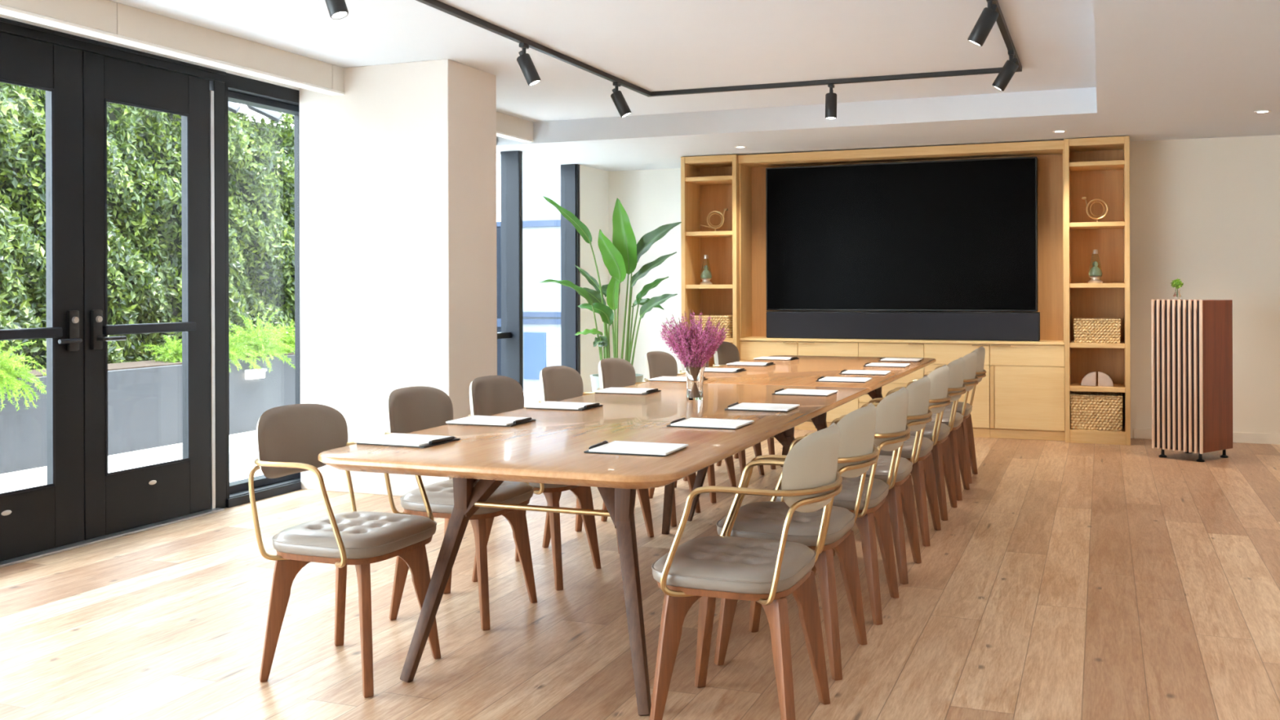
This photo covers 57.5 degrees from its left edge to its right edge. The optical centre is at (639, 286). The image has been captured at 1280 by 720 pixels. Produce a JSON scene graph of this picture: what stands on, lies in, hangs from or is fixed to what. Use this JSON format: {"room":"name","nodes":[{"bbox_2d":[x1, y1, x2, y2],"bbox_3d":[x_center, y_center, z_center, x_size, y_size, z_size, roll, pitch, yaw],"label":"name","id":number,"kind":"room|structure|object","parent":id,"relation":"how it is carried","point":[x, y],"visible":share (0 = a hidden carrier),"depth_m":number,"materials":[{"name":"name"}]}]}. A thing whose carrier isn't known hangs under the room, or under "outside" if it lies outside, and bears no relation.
{"room":"conference room","nodes":[
{"label":"conference room","id":0,"kind":"room"},
{"bbox_2d":[0,13,608,392],"bbox_3d":[-2.990,-0.039,5.513,0.180,2.640,14.050,0,0,22],"label":"wall","id":1,"kind":"structure","parent":0,"point":[593,182],"depth_m":11.56,"materials":[{"name":"white paint"}]},
{"bbox_2d":[0,31,84,561],"bbox_3d":[-2.936,0.044,5.377,0.132,2.442,0.936,0,0,22],"label":"door","id":2,"kind":"structure","parent":1,"relation":"in","point":[35,519],"depth_m":5.68,"materials":[{"name":"black metal"}]},
{"bbox_2d":[0,17,226,568],"bbox_3d":[-2.836,0.019,5.834,0.230,2.522,2.040,0,0,22],"label":"trim","id":3,"kind":"structure","parent":1,"relation":"attached to","point":[216,77],"depth_m":6.66,"materials":[{"name":"metal"}]},
{"bbox_2d":[82,51,210,540],"bbox_3d":[-2.598,0.042,6.228,0.132,2.442,0.884,0,0,22],"label":"door","id":4,"kind":"structure","parent":1,"relation":"in","point":[121,500],"depth_m":6.19,"materials":[{"name":"black metal"}]},
{"bbox_2d":[224,72,301,507],"bbox_3d":[-2.311,0.017,7.207,0.195,2.522,0.900,0,0,22],"label":"window","id":5,"kind":"structure","parent":1,"relation":"in","point":[237,89],"depth_m":7.12,"materials":[{"name":"black metal"}]},
{"bbox_2d":[497,150,580,389],"bbox_3d":[-1.167,0.013,10.110,0.186,2.522,2.740,0,0,22],"label":"door frame","id":6,"kind":"structure","parent":1,"relation":"in","point":[511,335],"depth_m":10.22,"materials":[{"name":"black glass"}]},
{"bbox_2d":[299,58,497,496],"bbox_3d":[-1.539,-0.044,7.461,1.085,2.640,0.600,0,0,22],"label":"wall pillar","id":7,"kind":"structure","parent":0,"point":[398,265],"depth_m":7.19,"materials":[{"name":"paint"}]},
{"bbox_2d":[590,373,643,391],"bbox_3d":[-0.214,1.041,10.734,0.490,0.460,0.490,0,0,22],"label":"pot","id":8,"kind":"object","parent":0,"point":[594,378],"depth_m":10.62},
{"bbox_2d":[0,391,1279,719],"bbox_3d":[-3.667,1.353,7.907,19.350,0.140,20.000,0,0,22],"label":"floor","id":9,"kind":"structure","parent":0,"point":[1068,580],"depth_m":4.48,"materials":[{"name":"brown wood"}]},
{"bbox_2d":[0,368,46,474],"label":"planter","id":10,"kind":"object","parent":9,"relation":"on","point":[23,431],"depth_m":8.32,"materials":[{"name":"concrete"}]},
{"bbox_2d":[0,340,46,410],"bbox_3d":[-4.511,0.599,8.214,0.660,0.516,0.672,0,0,-3],"label":"fern","id":11,"kind":"object","parent":10,"relation":"in","point":[8,366],"visible":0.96,"depth_m":8.19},
{"bbox_2d":[107,360,182,455],"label":"planter","id":12,"kind":"object","parent":9,"relation":"on","point":[144,404],"depth_m":9.38,"materials":[{"name":"concrete"}]},
{"bbox_2d":[144,334,182,363],"bbox_3d":[-3.998,0.588,10.009,0.516,0.353,0.472,0,0,8],"label":"fern","id":13,"kind":"object","parent":12,"relation":"in","point":[174,354],"visible":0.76,"depth_m":9.97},
{"bbox_2d":[0,82,294,370],"bbox_3d":[-4.485,-0.323,11.025,0.843,3.258,10.600,0,0,22],"label":"hedge","id":14,"kind":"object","parent":9,"relation":"on","point":[144,221],"depth_m":10.74,"materials":[{"name":"green plant"}]},
{"bbox_2d":[227,101,293,124],"bbox_3d":[-4.322,-0.701,12.789,1.777,4.014,5.400,0,0,22],"label":"pergola","id":15,"kind":"object","parent":9,"relation":"on","point":[236,108],"visible":0.12,"depth_m":11.95,"materials":[{"name":"beige fabric"}]},
{"bbox_2d":[229,351,295,435],"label":"planter","id":16,"kind":"object","parent":9,"relation":"on","point":[249,399],"depth_m":10.62,"materials":[{"name":"concrete"}]},
{"bbox_2d":[228,330,262,372],"bbox_3d":[-3.685,0.545,10.444,0.603,0.461,0.568,0,0,22],"label":"fern","id":17,"kind":"object","parent":16,"relation":"in","point":[234,353],"visible":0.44,"depth_m":10.43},
{"bbox_2d":[244,368,266,379],"bbox_3d":[-3.472,0.786,10.543,0.075,0.082,0.210,0,0,22],"label":"light","id":18,"kind":"object","parent":16,"relation":"attached to","point":[253,374],"visible":0.85,"depth_m":10.49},
{"bbox_2d":[228,304,294,372],"bbox_3d":[-3.597,0.489,10.835,0.895,0.665,0.859,0,0,29],"label":"fern","id":19,"kind":"object","parent":16,"relation":"in","point":[266,344],"visible":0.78,"depth_m":10.75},
{"bbox_2d":[259,316,294,353],"bbox_3d":[-3.435,0.541,11.487,0.711,0.513,0.744,0,0,22],"label":"fern","id":20,"kind":"object","parent":16,"relation":"in","point":[291,340],"visible":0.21,"depth_m":11.38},
{"bbox_2d":[248,403,440,697],"bbox_3d":[-0.987,0.839,3.898,0.524,0.870,0.541,0,0,22],"label":"armchair","id":21,"kind":"object","parent":9,"relation":"on","point":[291,439],"visible":0.94,"depth_m":3.80,"materials":[{"name":"beige leather"}]},
{"bbox_2d":[272,511,436,559],"bbox_3d":[-0.942,0.815,3.880,0.422,0.061,0.483,0,0,22],"label":"seat cushion","id":22,"kind":"object","parent":21,"relation":"on","point":[364,535],"depth_m":3.74,"materials":[{"name":"beige leather"}]},
{"bbox_2d":[384,386,537,631],"bbox_3d":[-0.719,0.838,4.598,0.524,0.870,0.541,0,0,21],"label":"armchair","id":23,"kind":"object","parent":9,"relation":"on","point":[415,408],"visible":0.6,"depth_m":4.53,"materials":[{"name":"grey leather"}]},
{"bbox_2d":[400,479,533,514],"bbox_3d":[-0.673,0.814,4.581,0.422,0.061,0.483,0,0,21],"label":"seat cushion","id":24,"kind":"object","parent":23,"relation":"on","point":[440,495],"depth_m":4.43,"materials":[{"name":"beige leather"}]},
{"bbox_2d":[496,222,501,375],"bbox_3d":[-1.921,0.242,14.636,0.550,2.110,0.070,0,0,22],"label":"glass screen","id":25,"kind":"object","parent":9,"relation":"on","point":[498,224],"visible":0.02,"depth_m":14.55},
{"bbox_2d":[467,375,600,591],"bbox_3d":[-0.481,0.837,5.166,0.524,0.870,0.542,0,0,22],"label":"armchair","id":26,"kind":"object","parent":9,"relation":"on","point":[489,395],"visible":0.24,"depth_m":5.22,"materials":[{"name":"gold metal"}]},
{"bbox_2d":[528,482,569,488],"bbox_3d":[-0.436,0.813,5.148,0.422,0.061,0.483,0,0,22],"label":"seat cushion","id":27,"kind":"object","parent":26,"relation":"on","point":[535,485],"depth_m":4.89,"materials":[{"name":"beige leather"}]},
{"bbox_2d":[522,159,560,391],"bbox_3d":[-0.347,-0.809,14.205,2.700,4.200,0.240,0,0,22],"label":"window","id":28,"kind":"structure","parent":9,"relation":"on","point":[541,220],"depth_m":14.46,"materials":[{"name":"metal"}]},
{"bbox_2d":[318,382,869,715],"bbox_3d":[0.059,0.894,4.732,1.204,0.763,2.970,0,0,22],"label":"conference table","id":29,"kind":"object","parent":9,"relation":"on","point":[549,449],"visible":0.87,"depth_m":3.81,"materials":[{"name":"brown wood"}]},
{"bbox_2d":[354,433,460,448],"bbox_3d":[-0.772,0.510,3.882,0.268,0.011,0.222,0,0,23],"label":"notepad","id":30,"kind":"object","parent":29,"relation":"on","point":[406,440],"visible":1,"depth_m":3.84,"materials":[{"name":"white paper"}]},
{"bbox_2d":[428,435,454,444],"bbox_3d":[-0.651,0.503,3.845,0.012,0.013,0.145,0,0,23],"label":"pen","id":31,"kind":"object","parent":30,"relation":"on","point":[440,440],"visible":1,"depth_m":3.83,"materials":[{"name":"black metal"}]},
{"bbox_2d":[445,415,535,426],"bbox_3d":[-0.564,0.509,4.434,0.268,0.011,0.222,0,0,20],"label":"notepad","id":32,"kind":"object","parent":29,"relation":"on","point":[482,420],"visible":1,"depth_m":4.39,"materials":[{"name":"white paper"}]},
{"bbox_2d":[513,417,531,423],"bbox_3d":[-0.441,0.502,4.403,0.012,0.013,0.145,0,0,20],"label":"pen","id":33,"kind":"object","parent":32,"relation":"on","point":[517,421],"visible":1,"depth_m":4.38,"materials":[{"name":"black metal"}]},
{"bbox_2d":[524,401,603,410],"bbox_3d":[-0.325,0.509,4.990,0.268,0.011,0.222,0,0,22],"label":"notepad","id":34,"kind":"object","parent":29,"relation":"on","point":[567,406],"visible":1,"depth_m":4.93,"materials":[{"name":"white paper"}]},
{"bbox_2d":[583,402,599,408],"bbox_3d":[-0.203,0.502,4.956,0.012,0.013,0.145,0,0,22],"label":"pen","id":35,"kind":"object","parent":34,"relation":"on","point":[597,403],"visible":1,"depth_m":4.93,"materials":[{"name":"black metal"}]},
{"bbox_2d":[593,387,661,395],"bbox_3d":[-0.061,0.508,5.692,0.268,0.011,0.222,0,0,21],"label":"notepad","id":36,"kind":"object","parent":29,"relation":"on","point":[609,390],"visible":1,"depth_m":5.63,"materials":[{"name":"white paper"}]},
{"bbox_2d":[583,440,688,457],"bbox_3d":[-0.010,0.507,3.668,0.268,0.011,0.222,0,0,20],"label":"notepad","id":37,"kind":"object","parent":29,"relation":"on","point":[615,447],"visible":1,"depth_m":3.62,"materials":[{"name":"white paper"}]},
{"bbox_2d":[588,440,608,448],"bbox_3d":[-0.132,0.501,3.699,0.012,0.013,0.145,0,0,20],"label":"pen","id":38,"kind":"object","parent":37,"relation":"on","point":[603,442],"visible":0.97,"depth_m":3.69,"materials":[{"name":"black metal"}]},
{"bbox_2d":[684,363,706,399],"bbox_3d":[0.250,0.428,5.312,0.104,0.168,0.104,0,0,22],"label":"glass vase","id":39,"kind":"object","parent":29,"relation":"on","point":[694,373],"visible":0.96,"depth_m":5.28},
{"bbox_2d":[659,309,728,368],"bbox_3d":[0.249,0.302,5.307,0.305,0.398,0.323,0,0,13],"label":"bouquet","id":40,"kind":"object","parent":39,"relation":"in","point":[695,347],"visible":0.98,"depth_m":5.26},
{"bbox_2d":[666,417,754,430],"bbox_3d":[0.263,0.507,4.329,0.268,0.011,0.222,0,0,23],"label":"notepad","id":41,"kind":"object","parent":29,"relation":"on","point":[698,423],"visible":1,"depth_m":4.29,"materials":[{"name":"white paper"}]},
{"bbox_2d":[724,402,799,412],"bbox_3d":[0.515,0.506,4.907,0.268,0.011,0.222,0,0,21],"label":"notepad","id":42,"kind":"object","parent":29,"relation":"on","point":[775,407],"visible":1,"depth_m":4.86,"materials":[{"name":"white paper"}]},
{"bbox_2d":[772,388,838,396],"bbox_3d":[0.792,0.505,5.582,0.268,0.011,0.222,0,0,23],"label":"notepad","id":43,"kind":"object","parent":29,"relation":"on","point":[821,393],"visible":1,"depth_m":5.53,"materials":[{"name":"white paper"}]},
{"bbox_2d":[537,365,653,554],"bbox_3d":[-0.233,0.836,5.820,0.524,0.870,0.541,0,0,21],"label":"armchair","id":44,"kind":"object","parent":9,"relation":"on","point":[557,383],"visible":0.27,"depth_m":5.91,"materials":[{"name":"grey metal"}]},
{"bbox_2d":[538,195,681,391],"bbox_3d":[-0.260,0.205,10.698,1.369,2.132,0.582,0,0,14],"label":"potted strelitzia","id":45,"kind":"object","parent":9,"relation":"on","point":[620,258],"visible":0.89,"depth_m":10.69,"materials":[{"name":"plant"}]},
{"bbox_2d":[596,357,700,526],"bbox_3d":[0.034,0.835,6.457,0.524,0.870,0.541,0,0,22],"label":"armchair","id":46,"kind":"object","parent":9,"relation":"on","point":[613,372],"visible":0.15,"depth_m":6.54,"materials":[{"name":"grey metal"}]},
{"bbox_2d":[643,351,736,502],"bbox_3d":[0.293,0.834,7.130,0.524,0.870,0.541,0,0,23],"label":"armchair","id":47,"kind":"object","parent":9,"relation":"on","point":[657,363],"visible":0.2,"depth_m":7.20,"materials":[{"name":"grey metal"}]},
{"bbox_2d":[680,154,749,366],"bbox_3d":[0.706,0.040,10.758,0.526,2.455,0.465,0,0,22],"label":"bookcase","id":48,"kind":"object","parent":9,"relation":"on","point":[708,184],"visible":0.48,"depth_m":10.88,"materials":[{"name":"brown wood"}]},
{"bbox_2d":[699,254,712,284],"bbox_3d":[0.608,-0.159,10.730,0.114,0.275,0.114,0,0,22],"label":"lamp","id":49,"kind":"object","parent":48,"relation":"on","point":[705,275],"visible":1,"depth_m":10.70,"materials":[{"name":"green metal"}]},
{"bbox_2d":[692,315,733,337],"bbox_3d":[0.689,0.360,10.698,0.352,0.202,0.272,0,0,22],"label":"woven basket","id":50,"kind":"object","parent":48,"relation":"on","point":[726,321],"visible":0.41,"depth_m":10.56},
{"bbox_2d":[699,208,727,231],"bbox_3d":[0.676,-0.611,10.721,0.266,0.215,0.057,0,0,12],"label":"ring sculpture","id":51,"kind":"object","parent":48,"relation":"on","point":[725,209],"visible":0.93,"depth_m":10.71,"materials":[{"name":"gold metal"}]},
{"bbox_2d":[679,360,764,480],"bbox_3d":[0.530,0.833,7.761,0.524,0.870,0.541,0,0,22],"label":"armchair","id":52,"kind":"object","parent":9,"relation":"on","point":[757,450],"visible":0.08,"depth_m":7.67,"materials":[{"name":"wood"}]},
{"bbox_2d":[712,341,775,469],"bbox_3d":[0.790,0.832,8.380,0.524,0.870,0.541,0,0,23],"label":"armchair","id":53,"kind":"object","parent":9,"relation":"on","point":[727,353],"visible":0.14,"depth_m":8.49,"materials":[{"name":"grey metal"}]},
{"bbox_2d":[649,422,842,719],"bbox_3d":[0.328,0.834,3.431,0.524,0.870,0.541,0,0,22],"label":"armchair","id":54,"kind":"object","parent":9,"relation":"on","point":[764,571],"visible":1,"depth_m":3.29,"materials":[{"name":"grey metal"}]},
{"bbox_2d":[652,536,815,594],"bbox_3d":[0.283,0.810,3.449,0.422,0.061,0.483,0,0,22],"label":"seat cushion","id":55,"kind":"object","parent":54,"relation":"on","point":[705,565],"depth_m":3.30,"materials":[{"name":"beige leather"}]},
{"bbox_2d":[740,340,798,429],"bbox_3d":[1.217,0.875,10.599,0.533,0.782,0.387,0,0,22],"label":"base cabinet","id":56,"kind":"object","parent":9,"relation":"on","point":[749,349],"visible":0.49,"depth_m":10.44,"materials":[{"name":"brown wood"}]},
{"bbox_2d":[739,336,1064,345],"bbox_3d":[2.249,0.467,10.188,2.752,0.022,0.384,0,0,22],"label":"countertop","id":57,"kind":"structure","parent":56,"relation":"on","point":[750,338],"depth_m":10.01,"materials":[{"name":"brown wood"}]},
{"bbox_2d":[765,311,1039,341],"bbox_3d":[2.248,0.334,10.162,2.340,0.240,0.130,0,0,22],"label":"soundbar","id":58,"kind":"object","parent":57,"relation":"on","point":[882,325],"visible":1,"depth_m":10.08,"materials":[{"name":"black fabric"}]},
{"bbox_2d":[650,355,936,521],"bbox_3d":[1.085,0.890,7.321,1.204,0.763,2.591,0,0,22],"label":"conference table","id":59,"kind":"object","parent":9,"relation":"on","point":[805,371],"visible":0.37,"depth_m":6.88,"materials":[{"name":"brown wood"}]},
{"bbox_2d":[648,376,707,382],"bbox_3d":[0.210,0.507,6.402,0.268,0.011,0.222,0,0,22],"label":"notepad","id":60,"kind":"object","parent":59,"relation":"on","point":[666,379],"visible":0.76,"depth_m":6.35,"materials":[{"name":"white paper"}]},
{"bbox_2d":[704,367,746,373],"bbox_3d":[0.487,0.506,7.088,0.268,0.011,0.222,0,0,22],"label":"notepad","id":61,"kind":"object","parent":59,"relation":"on","point":[707,369],"visible":0.67,"depth_m":7.01,"materials":[{"name":"white paper"}]},
{"bbox_2d":[725,361,775,366],"bbox_3d":[0.726,0.505,7.639,0.268,0.011,0.222,0,0,23],"label":"notepad","id":62,"kind":"object","parent":59,"relation":"on","point":[736,363],"visible":1,"depth_m":7.58,"materials":[{"name":"white paper"}]},
{"bbox_2d":[753,356,799,360],"bbox_3d":[0.961,0.504,8.223,0.268,0.011,0.222,0,0,23],"label":"notepad","id":63,"kind":"object","parent":59,"relation":"on","point":[783,358],"visible":1,"depth_m":8.17,"materials":[{"name":"white paper"}]},
{"bbox_2d":[815,376,871,382],"bbox_3d":[1.109,0.503,6.338,0.268,0.011,0.222,0,0,20],"label":"notepad","id":64,"kind":"object","parent":59,"relation":"on","point":[850,380],"visible":0.96,"depth_m":6.27,"materials":[{"name":"white paper"}]},
{"bbox_2d":[839,369,890,375],"bbox_3d":[1.321,0.503,6.846,0.268,0.011,0.222,0,0,20],"label":"notepad","id":65,"kind":"object","parent":59,"relation":"on","point":[849,371],"visible":0.98,"depth_m":6.78,"materials":[{"name":"white paper"}]},
{"bbox_2d":[862,362,911,367],"bbox_3d":[1.587,0.502,7.494,0.268,0.011,0.222,0,0,21],"label":"notepad","id":66,"kind":"object","parent":59,"relation":"on","point":[877,365],"visible":0.96,"depth_m":7.42,"materials":[{"name":"white paper"}]},
{"bbox_2d":[878,357,922,361],"bbox_3d":[1.792,0.501,8.026,0.268,0.011,0.222,0,0,21],"label":"notepad","id":67,"kind":"object","parent":59,"relation":"on","point":[886,359],"visible":0.99,"depth_m":7.96,"materials":[{"name":"white paper"}]},
{"bbox_2d":[714,402,878,680],"bbox_3d":[0.554,0.833,4.019,0.524,0.870,0.541,0,0,22],"label":"armchair","id":68,"kind":"object","parent":9,"relation":"on","point":[764,519],"visible":0.77,"depth_m":3.86,"materials":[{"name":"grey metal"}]},
{"bbox_2d":[716,501,854,546],"bbox_3d":[0.509,0.810,4.038,0.422,0.061,0.483,0,0,22],"label":"seat cushion","id":69,"kind":"object","parent":68,"relation":"on","point":[764,519],"depth_m":3.88,"materials":[{"name":"beige leather"}]},
{"bbox_2d":[798,341,858,430],"bbox_3d":[1.715,0.873,10.402,0.538,0.782,0.387,0,0,22],"label":"base cabinet","id":70,"kind":"object","parent":9,"relation":"on","point":[805,348],"visible":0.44,"depth_m":10.22,"materials":[{"name":"brown wood"}]},
{"bbox_2d":[771,386,911,625],"bbox_3d":[0.806,0.832,4.630,0.524,0.870,0.541,0,0,21],"label":"armchair","id":71,"kind":"object","parent":9,"relation":"on","point":[891,428],"visible":0.53,"depth_m":4.43,"materials":[{"name":"brown wood"}]},
{"bbox_2d":[771,476,888,510],"bbox_3d":[0.760,0.809,4.647,0.422,0.061,0.483,0,0,21],"label":"seat cushion","id":72,"kind":"object","parent":71,"relation":"on","point":[873,500],"depth_m":4.46,"materials":[{"name":"beige leather"}]},
{"bbox_2d":[811,375,932,584],"bbox_3d":[1.040,0.831,5.225,0.524,0.870,0.541,0,0,21],"label":"armchair","id":73,"kind":"object","parent":9,"relation":"on","point":[900,496],"visible":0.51,"depth_m":5.03,"materials":[{"name":"brown wood"}]},
{"bbox_2d":[857,455,912,483],"bbox_3d":[0.995,0.808,5.243,0.422,0.061,0.483,0,0,21],"label":"seat cushion","id":74,"kind":"object","parent":73,"relation":"on","point":[901,473],"depth_m":5.06,"materials":[{"name":"beige leather"}]},
{"bbox_2d":[858,342,924,408],"bbox_3d":[2.225,0.871,10.200,0.558,0.782,0.387,0,0,22],"label":"base cabinet","id":75,"kind":"object","parent":9,"relation":"on","point":[865,348],"visible":0.3,"depth_m":10.03,"materials":[{"name":"brown wood"}]},
{"bbox_2d":[867,364,951,546],"bbox_3d":[1.314,0.830,5.945,0.524,0.870,0.541,0,0,22],"label":"armchair","id":76,"kind":"object","parent":9,"relation":"on","point":[922,473],"visible":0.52,"depth_m":5.75,"materials":[{"name":"brown wood"}]},
{"bbox_2d":[873,435,933,457],"bbox_3d":[1.269,0.807,5.963,0.422,0.061,0.483,0,0,22],"label":"seat cushion","id":77,"kind":"object","parent":76,"relation":"on","point":[923,450],"depth_m":5.74,"materials":[{"name":"beige leather"}]},
{"bbox_2d":[893,357,966,520],"bbox_3d":[1.566,0.829,6.565,0.524,0.870,0.541,0,0,22],"label":"armchair","id":78,"kind":"object","parent":9,"relation":"on","point":[941,450],"visible":0.49,"depth_m":6.37,"materials":[{"name":"gold metal"}]},
{"bbox_2d":[909,422,950,440],"bbox_3d":[1.521,0.806,6.584,0.422,0.061,0.483,0,0,22],"label":"seat cushion","id":79,"kind":"object","parent":78,"relation":"on","point":[943,431],"depth_m":6.38,"materials":[{"name":"beige leather"}]},
{"bbox_2d":[913,351,978,501],"bbox_3d":[1.803,0.829,7.149,0.524,0.870,0.541,0,0,22],"label":"armchair","id":80,"kind":"object","parent":9,"relation":"on","point":[956,436],"visible":0.41,"depth_m":6.96,"materials":[{"name":"gold metal"}]},
{"bbox_2d":[927,410,963,427],"bbox_3d":[1.758,0.805,7.168,0.422,0.061,0.483,0,0,22],"label":"seat cushion","id":81,"kind":"object","parent":80,"relation":"on","point":[957,418],"depth_m":6.98,"materials":[{"name":"beige leather"}]},
{"bbox_2d":[925,346,986,484],"bbox_3d":[2.026,0.828,7.739,0.524,0.870,0.541,0,0,21],"label":"armchair","id":82,"kind":"object","parent":9,"relation":"on","point":[966,424],"visible":0.36,"depth_m":7.58,"materials":[{"name":"gold metal"}]},
{"bbox_2d":[943,401,972,416],"bbox_3d":[1.980,0.804,7.757,0.422,0.061,0.483,0,0,21],"label":"seat cushion","id":83,"kind":"object","parent":82,"relation":"on","point":[968,408],"depth_m":7.57,"materials":[{"name":"beige leather"}]},
{"bbox_2d":[924,342,990,437],"bbox_3d":[2.734,0.869,9.998,0.537,0.782,0.387,0,0,22],"label":"base cabinet","id":84,"kind":"object","parent":9,"relation":"on","point":[944,353],"visible":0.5,"depth_m":9.78,"materials":[{"name":"brown wood"}]},
{"bbox_2d":[990,344,1065,440],"bbox_3d":[3.258,0.867,9.791,0.590,0.782,0.387,0,0,22],"label":"base cabinet","id":85,"kind":"object","parent":9,"relation":"on","point":[1027,381],"visible":0.89,"depth_m":9.62,"materials":[{"name":"brown wood"}]},
{"bbox_2d":[1063,135,1130,445],"bbox_3d":[3.744,0.029,9.555,0.489,2.455,0.465,0,0,22],"label":"bookcase","id":86,"kind":"object","parent":9,"relation":"on","point":[1095,167],"visible":0.95,"depth_m":9.69,"materials":[{"name":"brown wood"}]},
{"bbox_2d":[1080,371,1096,386],"bbox_3d":[3.655,0.747,9.508,0.115,0.115,0.050,0,0,22],"label":"bookend","id":87,"kind":"object","parent":86,"relation":"on","point":[1090,379],"visible":1,"depth_m":9.48,"materials":[{"name":"pink stone"}]},
{"bbox_2d":[1081,196,1108,222],"bbox_3d":[3.712,-0.629,9.518,0.200,0.215,0.056,0,0,11],"label":"ring sculpture","id":88,"kind":"object","parent":86,"relation":"on","point":[1082,197],"visible":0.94,"depth_m":9.52,"materials":[{"name":"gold metal"}]},
{"bbox_2d":[1088,249,1102,283],"bbox_3d":[3.708,-0.168,9.502,0.114,0.275,0.114,0,0,22],"label":"lamp","id":89,"kind":"object","parent":86,"relation":"on","point":[1095,273],"visible":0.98,"depth_m":9.47,"materials":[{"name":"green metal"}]},
{"bbox_2d":[1070,391,1123,431],"bbox_3d":[3.720,1.009,9.510,0.396,0.279,0.312,0,0,22],"label":"woven basket","id":90,"kind":"object","parent":86,"relation":"on","point":[1093,411],"visible":1,"depth_m":9.38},
{"bbox_2d":[1073,318,1120,343],"bbox_3d":[3.722,0.355,9.497,0.356,0.192,0.272,0,0,22],"label":"woven basket","id":91,"kind":"object","parent":86,"relation":"on","point":[1086,330],"visible":1,"depth_m":9.38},
{"bbox_2d":[1097,371,1113,386],"bbox_3d":[3.776,0.747,9.460,0.115,0.115,0.050,0,0,22],"label":"bookend","id":92,"kind":"object","parent":86,"relation":"on","point":[1104,380],"visible":1,"depth_m":9.44,"materials":[{"name":"pink stone"}]},
{"bbox_2d":[1151,299,1232,462],"bbox_3d":[4.080,0.673,8.620,0.436,1.164,0.382,0,0,-36],"label":"base cabinet","id":93,"kind":"object","parent":9,"relation":"on","point":[1192,340],"visible":1,"depth_m":8.48,"materials":[{"name":"red wood"}]},
{"bbox_2d":[1171,278,1183,299],"bbox_3d":[3.966,0.014,8.620,0.088,0.159,0.104,0,0,43],"label":"potted plant","id":94,"kind":"object","parent":93,"relation":"on","point":[1176,283],"visible":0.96,"depth_m":8.60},
{"bbox_2d":[109,0,1279,171],"bbox_3d":[0.737,-1.434,4.116,8.350,0.478,14.200,0,0,22],"label":"ceiling","id":95,"kind":"structure","parent":0,"point":[1143,70],"depth_m":6.94,"materials":[{"name":"paint"}]},
{"bbox_2d":[0,0,344,95],"bbox_3d":[-3.550,-1.273,3.055,0.098,0.168,9.070,0,0,22],"label":"ceiling beam","id":96,"kind":"structure","parent":95,"relation":"attached to","point":[106,20],"depth_m":5.94,"materials":[{"name":"beige paint"}]},
{"bbox_2d":[496,111,533,142],"bbox_3d":[-1.293,-1.281,8.754,0.098,0.168,1.990,0,0,22],"label":"trim","id":97,"kind":"structure","parent":95,"relation":"attached to","point":[508,126],"depth_m":9.36,"materials":[{"name":"beige paint"}]},
{"bbox_2d":[415,0,1022,97],"bbox_3d":[-0.372,-1.354,3.736,2.511,0.030,8.677,0,0,22],"label":"ceiling track","id":98,"kind":"object","parent":95,"relation":"attached to","point":[436,4],"visible":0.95,"depth_m":7.38,"materials":[{"name":"black metal"}]},
{"bbox_2d":[324,0,348,19],"bbox_3d":[-1.259,-1.219,4.799,0.124,0.233,0.076,0,0,22],"label":"track spotlight","id":99,"kind":"object","parent":98,"relation":"hanging from","point":[337,9],"visible":1,"depth_m":4.77,"materials":[{"name":"black metal"}]},
{"bbox_2d":[516,43,540,86],"bbox_3d":[-0.612,-1.222,6.421,0.133,0.231,0.076,0,0,8],"label":"track spotlight","id":100,"kind":"object","parent":98,"relation":"hanging from","point":[524,60],"visible":1,"depth_m":6.39,"materials":[{"name":"black metal"}]},
{"bbox_2d":[610,81,631,117],"bbox_3d":[-0.125,-1.224,7.648,0.136,0.230,0.076,0,0,9],"label":"track spotlight","id":101,"kind":"object","parent":98,"relation":"hanging from","point":[617,96],"visible":1,"depth_m":7.62,"materials":[{"name":"black metal"}]},
{"bbox_2d":[825,83,836,119],"bbox_3d":[1.266,-1.228,7.729,0.076,0.233,0.091,0,0,22],"label":"track spotlight","id":102,"kind":"object","parent":98,"relation":"hanging from","point":[831,97],"visible":1,"depth_m":7.70,"materials":[{"name":"black metal"}]},
{"bbox_2d":[967,0,999,46],"bbox_3d":[1.592,-1.231,5.412,0.140,0.229,0.076,0,0,22],"label":"track spotlight","id":103,"kind":"object","parent":98,"relation":"hanging from","point":[988,16],"visible":1,"depth_m":5.39,"materials":[{"name":"black metal"}]},
{"bbox_2d":[991,49,1018,91],"bbox_3d":[2.090,-1.234,6.678,0.145,0.227,0.076,0,0,22],"label":"track spotlight","id":104,"kind":"object","parent":98,"relation":"hanging from","point":[1009,68],"visible":1,"depth_m":6.65,"materials":[{"name":"black metal"}]},
{"bbox_2d":[608,134,1279,438],"bbox_3d":[3.269,0.027,10.359,8.250,2.462,0.670,0,0,22],"label":"wall","id":105,"kind":"structure","parent":0,"point":[1205,212],"depth_m":9.52,"materials":[{"name":"paint"}]},
{"bbox_2d":[737,140,1064,342],"bbox_3d":[2.241,-0.364,10.171,2.756,1.652,0.405,0,0,22],"label":"niche","id":106,"kind":"object","parent":105,"relation":"attached to","point":[1049,153],"visible":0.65,"depth_m":10.00,"materials":[{"name":"brown wood"}]},
{"bbox_2d":[765,156,1038,311],"bbox_3d":[2.260,-0.437,10.234,2.330,1.293,0.204,0,0,22],"label":"wall screen","id":107,"kind":"object","parent":106,"relation":"attached to","point":[946,235],"visible":1,"depth_m":10.12,"materials":[{"name":"black glass"}]},
{"bbox_2d":[1133,428,1279,444],"bbox_3d":[5.467,1.208,9.123,2.960,0.085,0.014,0,0,22],"label":"baseboard","id":108,"kind":"structure","parent":105,"relation":"attached to","point":[1140,433],"depth_m":9.35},
{"bbox_2d":[1173,289,1181,299],"bbox_3d":[3.967,0.057,8.616,0.056,0.073,0.056,0,0,22],"label":"glass jar","id":109,"kind":"object","parent":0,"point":[1176,295],"depth_m":8.60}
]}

